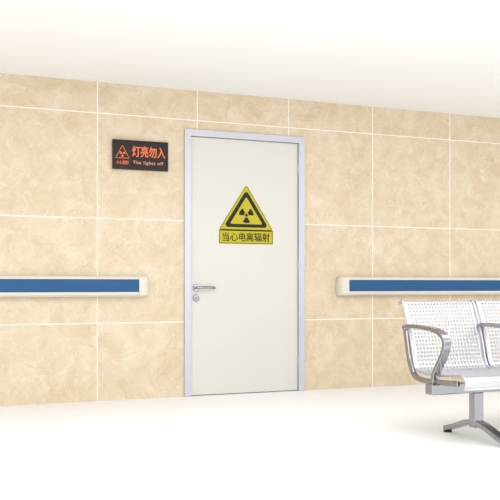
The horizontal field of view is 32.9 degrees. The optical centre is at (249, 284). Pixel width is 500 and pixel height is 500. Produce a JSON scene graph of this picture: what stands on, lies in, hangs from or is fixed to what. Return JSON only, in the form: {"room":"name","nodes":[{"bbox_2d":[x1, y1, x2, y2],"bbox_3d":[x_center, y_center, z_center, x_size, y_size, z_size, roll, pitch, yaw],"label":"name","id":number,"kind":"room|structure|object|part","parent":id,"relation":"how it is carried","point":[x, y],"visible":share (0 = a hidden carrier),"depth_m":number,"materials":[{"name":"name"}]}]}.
{"room":"hospital corridor","nodes":[
{"label":"hospital corridor","id":0,"kind":"room"},
{"bbox_2d":[0,73,499,405],"bbox_3d":[0.125,-0.330,7.031,12.500,2.420,0.160,0,0,-22],"label":"wall","id":1,"kind":"structure","parent":0,"point":[390,192],"depth_m":6.65,"materials":[{"name":"beige tile"}]},
{"bbox_2d":[0,275,148,296],"bbox_3d":[-2.414,0.011,5.873,3.524,0.162,0.085,0,0,-22],"label":"handrail","id":2,"kind":"object","parent":1,"relation":"attached to","point":[10,285],"visible":1,"depth_m":6.28,"materials":[{"name":"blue plastic"}]},
{"bbox_2d":[112,139,167,171],"bbox_3d":[-0.844,-0.998,6.535,0.437,0.225,0.032,0,0,-22],"label":"warning sign","id":3,"kind":"object","parent":1,"relation":"attached to","point":[126,154],"visible":1,"depth_m":6.52,"materials":[{"name":"black plastic"}]},
{"bbox_2d":[191,137,297,394],"bbox_3d":[-0.045,-0.150,6.906,0.933,2.049,0.048,0,0,-22],"label":"leaf","id":4,"kind":"object","parent":1,"relation":"attached to","point":[244,330],"visible":0.8,"depth_m":6.87,"materials":[{"name":"paint"}]},
{"bbox_2d":[193,284,199,301],"bbox_3d":[-0.416,0.062,6.701,0.061,0.142,0.054,0,0,-22],"label":"roses","id":5,"kind":"object","parent":4,"relation":"attached to","point":[196,298],"visible":0.99,"depth_m":6.71,"materials":[{"name":"metal"}]},
{"bbox_2d":[197,286,215,288],"bbox_3d":[-0.344,0.021,6.708,0.163,0.027,0.044,0,0,-22],"label":"lever","id":6,"kind":"object","parent":5,"relation":"attached to","point":[198,287],"visible":1,"depth_m":6.69,"materials":[{"name":"metal"}]},
{"bbox_2d":[219,186,272,244],"bbox_3d":[-0.030,-0.568,6.883,0.472,0.472,0.004,0,0,-22],"label":"warning sign","id":7,"kind":"object","parent":4,"relation":"attached to","point":[245,223],"visible":1,"depth_m":6.88,"materials":[{"name":"yellow plastic"}]},
{"bbox_2d":[184,128,304,396],"bbox_3d":[-0.062,-0.167,6.949,1.010,2.094,0.151,0,0,-22],"label":"door frame","id":8,"kind":"structure","parent":1,"relation":"attached to","point":[191,136],"depth_m":6.87,"materials":[{"name":"metal"}]},
{"bbox_2d":[336,277,499,295],"bbox_3d":[2.520,0.011,7.866,3.834,0.162,0.085,0,0,-22],"label":"handrail","id":9,"kind":"object","parent":1,"relation":"attached to","point":[345,286],"visible":1,"depth_m":7.40,"materials":[{"name":"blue plastic"}]},
{"bbox_2d":[0,384,499,499],"bbox_3d":[1.811,0.930,2.859,12.500,0.100,9.160,0,0,-22],"label":"floor","id":10,"kind":"structure","parent":0,"point":[383,442],"depth_m":4.56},
{"bbox_2d":[398,299,499,442],"bbox_3d":[1.749,0.485,5.067,1.670,0.790,0.693,0,0,-22],"label":"bench","id":11,"kind":"object","parent":10,"relation":"on","point":[477,380],"visible":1,"depth_m":5.01,"materials":[{"name":"metal"}]},
{"bbox_3d":[0.995,0.389,4.805,0.048,0.324,0.426,0,0,-22],"label":"armrest","id":12,"kind":"part","parent":11,"relation":"part of","materials":[{"name":"metal"}]},
{"bbox_3d":[1.486,0.389,5.004,0.048,0.324,0.426,0,0,-22],"label":"armrest","id":13,"kind":"part","parent":11,"relation":"part of","materials":[{"name":"metal"}]},
{"bbox_2d":[0,0,499,117],"bbox_3d":[1.811,-1.590,2.859,12.500,0.100,9.160,0,0,-22],"label":"ceiling","id":14,"kind":"structure","parent":0,"point":[440,56],"depth_m":5.52,"materials":[{"name":"white paint"}]}
]}

